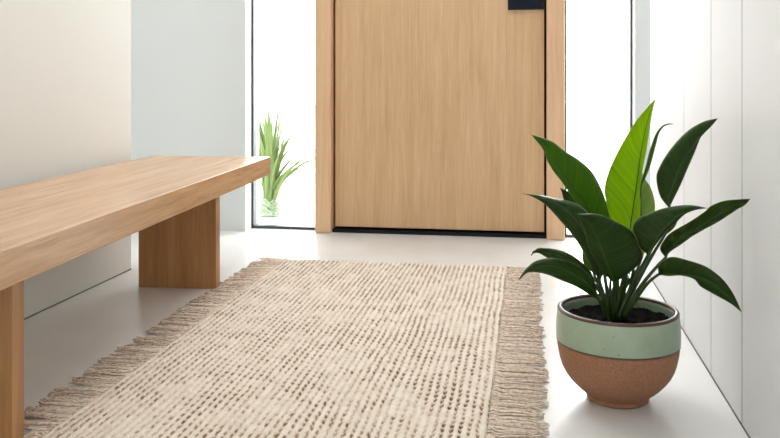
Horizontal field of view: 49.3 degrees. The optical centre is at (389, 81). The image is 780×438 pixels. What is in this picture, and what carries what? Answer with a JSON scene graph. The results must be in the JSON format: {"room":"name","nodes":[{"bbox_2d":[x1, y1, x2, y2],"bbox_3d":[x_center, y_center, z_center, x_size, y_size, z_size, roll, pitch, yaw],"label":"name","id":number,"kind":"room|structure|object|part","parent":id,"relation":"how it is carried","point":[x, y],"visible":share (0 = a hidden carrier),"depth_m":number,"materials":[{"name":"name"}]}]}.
{"room":"entryway","nodes":[
{"label":"entryway","id":0,"kind":"room"},
{"bbox_2d":[0,0,130,317],"bbox_3d":[-1.629,-0.510,0.876,0.140,2.620,5.600,0,0,9],"label":"wall","id":1,"kind":"structure","parent":0,"point":[65,65],"depth_m":3.10,"materials":[{"name":"white paint"}]},
{"bbox_2d":[24,269,130,319],"bbox_3d":[-1.559,0.798,0.865,0.002,0.004,5.600,0,0,9],"label":"baseboard","id":2,"kind":"structure","parent":1,"relation":"attached to","point":[129,269],"depth_m":3.17,"materials":[{"name":"grey"}]},
{"bbox_2d":[131,0,258,230],"bbox_3d":[-1.370,-0.510,4.771,1.245,2.620,0.230,0,0,9],"label":"wall","id":3,"kind":"structure","parent":0,"point":[191,59],"depth_m":4.61,"materials":[{"name":"grey paint"}]},
{"bbox_2d":[251,0,314,229],"bbox_3d":[-0.567,-0.410,4.654,0.379,2.420,0.060,0,0,9],"label":"window","id":4,"kind":"structure","parent":3,"relation":"in","point":[254,224],"depth_m":4.66,"materials":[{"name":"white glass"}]},
{"bbox_2d":[24,228,747,437],"bbox_3d":[-0.545,0.860,1.306,4.300,0.120,6.800,0,0,9],"label":"floor","id":5,"kind":"structure","parent":0,"point":[65,339],"depth_m":2.82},
{"bbox_2d":[0,156,269,437],"bbox_3d":[-0.916,0.562,2.555,0.535,0.475,2.360,0,0,6],"label":"bench","id":6,"kind":"object","parent":5,"relation":"on","point":[173,202],"visible":0.99,"depth_m":2.50,"materials":[{"name":"brown wood"}]},
{"bbox_3d":[-0.982,0.602,1.908,0.312,0.397,0.050,0,0,6],"label":"leg","id":7,"kind":"part","parent":6,"relation":"part of","materials":[{"name":"brown wood"}]},
{"bbox_3d":[-0.916,0.364,2.555,0.535,0.078,2.360,0,0,6],"label":"seat","id":8,"kind":"part","parent":6,"relation":"part of","materials":[{"name":"brown wood"}]},
{"bbox_3d":[-0.824,0.602,3.325,0.312,0.397,0.050,0,0,6],"label":"leg","id":9,"kind":"part","parent":6,"relation":"part of","materials":[{"name":"brown wood"}]},
{"bbox_2d":[23,257,549,437],"bbox_3d":[-0.172,0.793,2.547,1.273,0.014,2.407,0,0,9],"label":"rug","id":10,"kind":"object","parent":5,"relation":"on","point":[287,348],"visible":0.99,"depth_m":2.38,"materials":[{"name":"fabric"}]},
{"bbox_2d":[332,226,545,238],"bbox_3d":[0.253,0.791,4.474,1.121,0.018,0.087,0,0,9],"label":"trim","id":11,"kind":"structure","parent":5,"relation":"on","point":[338,229],"depth_m":4.45,"materials":[{"name":"black metal"}]},
{"bbox_2d":[519,98,749,408],"bbox_3d":[0.599,0.421,2.135,0.521,0.757,0.391,0,0,16],"label":"potted plant","id":12,"kind":"object","parent":5,"relation":"on","point":[620,347],"visible":1,"depth_m":2.08,"materials":[{"name":"plant"}]},
{"bbox_3d":[0.575,0.727,2.150,0.301,0.146,0.301,0,0,9],"label":"pot","id":13,"kind":"part","parent":12,"relation":"part of","materials":[{"name":"ceramic"}]},
{"bbox_2d":[633,0,649,184],"bbox_3d":[1.600,-0.510,4.282,0.735,2.620,0.230,0,0,9],"label":"wall","id":14,"kind":"structure","parent":0,"point":[641,8],"depth_m":4.22,"materials":[{"name":"grey paint"}]},
{"bbox_2d":[565,0,632,236],"bbox_3d":[1.071,-0.410,4.384,0.341,2.420,0.060,0,0,9],"label":"window","id":15,"kind":"structure","parent":14,"relation":"in","point":[630,1],"depth_m":4.36,"materials":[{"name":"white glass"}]},
{"bbox_2d":[650,0,779,437],"bbox_3d":[0.664,-0.510,0.606,0.140,2.620,5.812,0,0,9],"label":"wall","id":16,"kind":"structure","parent":0,"point":[710,59],"depth_m":2.09,"materials":[{"name":"grey paint"}]},
{"bbox_2d":[650,277,749,437],"bbox_3d":[0.594,0.798,0.618,0.002,0.004,5.812,0,0,9],"label":"baseboard","id":17,"kind":"structure","parent":16,"relation":"attached to","point":[650,277],"depth_m":2.28,"materials":[{"name":"grey"}]},
{"bbox_3d":[0.240,-1.720,4.506,2.020,0.200,0.230,0,0,9],"label":"wall","id":18,"kind":"structure","parent":0,"visible":0},
{"bbox_2d":[315,0,335,232],"bbox_3d":[-0.338,-0.410,4.604,0.088,2.420,0.225,0,0,9],"label":"trim","id":19,"kind":"structure","parent":18,"relation":"attached to","point":[324,9],"depth_m":4.49,"materials":[{"name":"brown wood"}]},
{"bbox_2d":[335,0,543,231],"bbox_3d":[0.253,-0.417,4.472,1.098,2.375,0.083,0,0,9],"label":"door","id":20,"kind":"structure","parent":18,"relation":"in","point":[439,104],"depth_m":4.45,"materials":[{"name":"brown wood"}]},
{"bbox_3d":[0.698,-0.596,4.366,0.182,0.448,0.019,0,0,9],"label":"handle","id":21,"kind":"part","parent":20,"relation":"part of","materials":[{"name":"black metal"}]},
{"bbox_2d":[345,0,545,231],"bbox_3d":[0.268,-0.410,4.567,1.121,2.420,0.100,0,0,9],"label":"trim","id":22,"kind":"structure","parent":18,"relation":"attached to","point":[544,0],"depth_m":4.43,"materials":[{"name":"black metal"}]},
{"bbox_2d":[546,0,564,239],"bbox_3d":[0.856,-0.410,4.407,0.091,2.420,0.225,0,0,9],"label":"trim","id":23,"kind":"structure","parent":18,"relation":"attached to","point":[555,9],"depth_m":4.30,"materials":[{"name":"brown wood"}]},
{"label":"outside","id":24,"kind":"structure","parent":0,"visible":0},
{"bbox_2d":[259,104,628,232],"bbox_3d":[2.812,0.885,17.070,28.000,0.130,25.400,0,0,9],"label":"ground","id":25,"kind":"structure","parent":24,"point":[595,134],"depth_m":11.52,"materials":[{"name":"white"}]},
{"bbox_2d":[259,95,314,216],"bbox_3d":[-0.627,0.451,5.186,0.700,0.739,0.439,0,0,38],"label":"potted grass","id":26,"kind":"object","parent":25,"relation":"on","point":[271,184],"depth_m":5.17,"materials":[{"name":"green plant"}]},
{"bbox_3d":[-0.803,0.534,5.241,0.113,0.513,0.113,0,0,9],"label":"grass blade","id":27,"kind":"part","parent":26,"relation":"part of","materials":[{"name":"green plant"}]},
{"bbox_3d":[-0.784,0.440,5.192,0.101,0.702,0.102,0,0,9],"label":"grass blade","id":28,"kind":"part","parent":26,"relation":"part of","materials":[{"name":"green plant"}]},
{"bbox_3d":[-0.772,0.509,5.128,0.068,0.564,0.102,0,0,9],"label":"grass blade","id":29,"kind":"part","parent":26,"relation":"part of","materials":[{"name":"green plant"}]},
{"bbox_3d":[-0.744,0.481,5.114,0.023,0.621,0.240,0,0,-5],"label":"grass blade","id":30,"kind":"part","parent":26,"relation":"part of","materials":[{"name":"green plant"}]},
{"bbox_3d":[-0.737,0.557,5.076,0.019,0.469,0.196,0,0,-11],"label":"grass blade","id":31,"kind":"part","parent":26,"relation":"part of","materials":[{"name":"green plant"}]},
{"bbox_3d":[-0.734,0.445,5.118,0.051,0.693,0.147,0,0,9],"label":"grass blade","id":32,"kind":"part","parent":26,"relation":"part of","materials":[{"name":"green plant"}]},
{"bbox_3d":[-0.730,0.484,5.119,0.021,0.615,0.151,0,0,-8],"label":"grass blade","id":33,"kind":"part","parent":26,"relation":"part of","materials":[{"name":"green plant"}]},
{"bbox_3d":[-0.715,0.487,5.111,0.021,0.609,0.183,0,0,-7],"label":"grass blade","id":34,"kind":"part","parent":26,"relation":"part of","materials":[{"name":"green plant"}]},
{"bbox_3d":[-0.738,0.495,5.318,0.023,0.593,0.191,0,0,-9],"label":"grass blade","id":35,"kind":"part","parent":26,"relation":"part of","materials":[{"name":"green plant"}]},
{"bbox_3d":[-0.697,0.590,5.143,0.117,0.402,0.075,0,0,9],"label":"grass blade","id":36,"kind":"part","parent":26,"relation":"part of","materials":[{"name":"green plant"}]},
{"bbox_3d":[-0.696,0.441,5.148,0.081,0.700,0.038,0,0,9],"label":"grass blade","id":37,"kind":"part","parent":26,"relation":"part of","materials":[{"name":"green plant"}]},
{"bbox_3d":[-0.711,0.506,5.324,0.018,0.570,0.209,0,0,9],"label":"grass blade","id":38,"kind":"part","parent":26,"relation":"part of","materials":[{"name":"green plant"}]},
{"bbox_3d":[-0.673,0.436,5.230,0.065,0.710,0.088,0,0,9],"label":"grass blade","id":39,"kind":"part","parent":26,"relation":"part of","materials":[{"name":"green plant"}]},
{"bbox_3d":[-0.643,0.522,5.220,0.179,0.538,0.097,0,0,9],"label":"grass blade","id":40,"kind":"part","parent":26,"relation":"part of","materials":[{"name":"green plant"}]},
{"bbox_3d":[-0.670,0.581,5.259,0.157,0.421,0.177,0,0,9],"label":"grass blade","id":41,"kind":"part","parent":26,"relation":"part of","materials":[{"name":"green plant"}]},
{"bbox_3d":[-0.653,0.526,5.225,0.199,0.530,0.069,0,0,9],"label":"grass blade","id":42,"kind":"part","parent":26,"relation":"part of","materials":[{"name":"green plant"}]},
{"bbox_3d":[-0.565,0.619,5.132,0.335,0.344,0.042,0,0,9],"label":"grass blade","id":43,"kind":"part","parent":26,"relation":"part of","materials":[{"name":"green plant"}]},
{"bbox_3d":[-0.587,0.617,5.157,0.360,0.349,0.004,0,0,9],"label":"grass blade","id":44,"kind":"part","parent":26,"relation":"part of","materials":[{"name":"green plant"}]},
{"bbox_3d":[-0.554,0.597,5.096,0.339,0.388,0.095,0,0,9],"label":"grass blade","id":45,"kind":"part","parent":26,"relation":"part of","materials":[{"name":"green plant"}]},
{"bbox_3d":[-0.611,0.591,5.162,0.293,0.401,0.099,0,0,9],"label":"grass blade","id":46,"kind":"part","parent":26,"relation":"part of","materials":[{"name":"green plant"}]},
{"bbox_3d":[-0.556,0.610,5.126,0.387,0.362,0.101,0,0,9],"label":"grass blade","id":47,"kind":"part","parent":26,"relation":"part of","materials":[{"name":"green plant"}]},
{"bbox_3d":[-0.505,0.635,5.106,0.434,0.313,0.017,0,0,18],"label":"grass blade","id":48,"kind":"part","parent":26,"relation":"part of","materials":[{"name":"green plant"}]}
]}

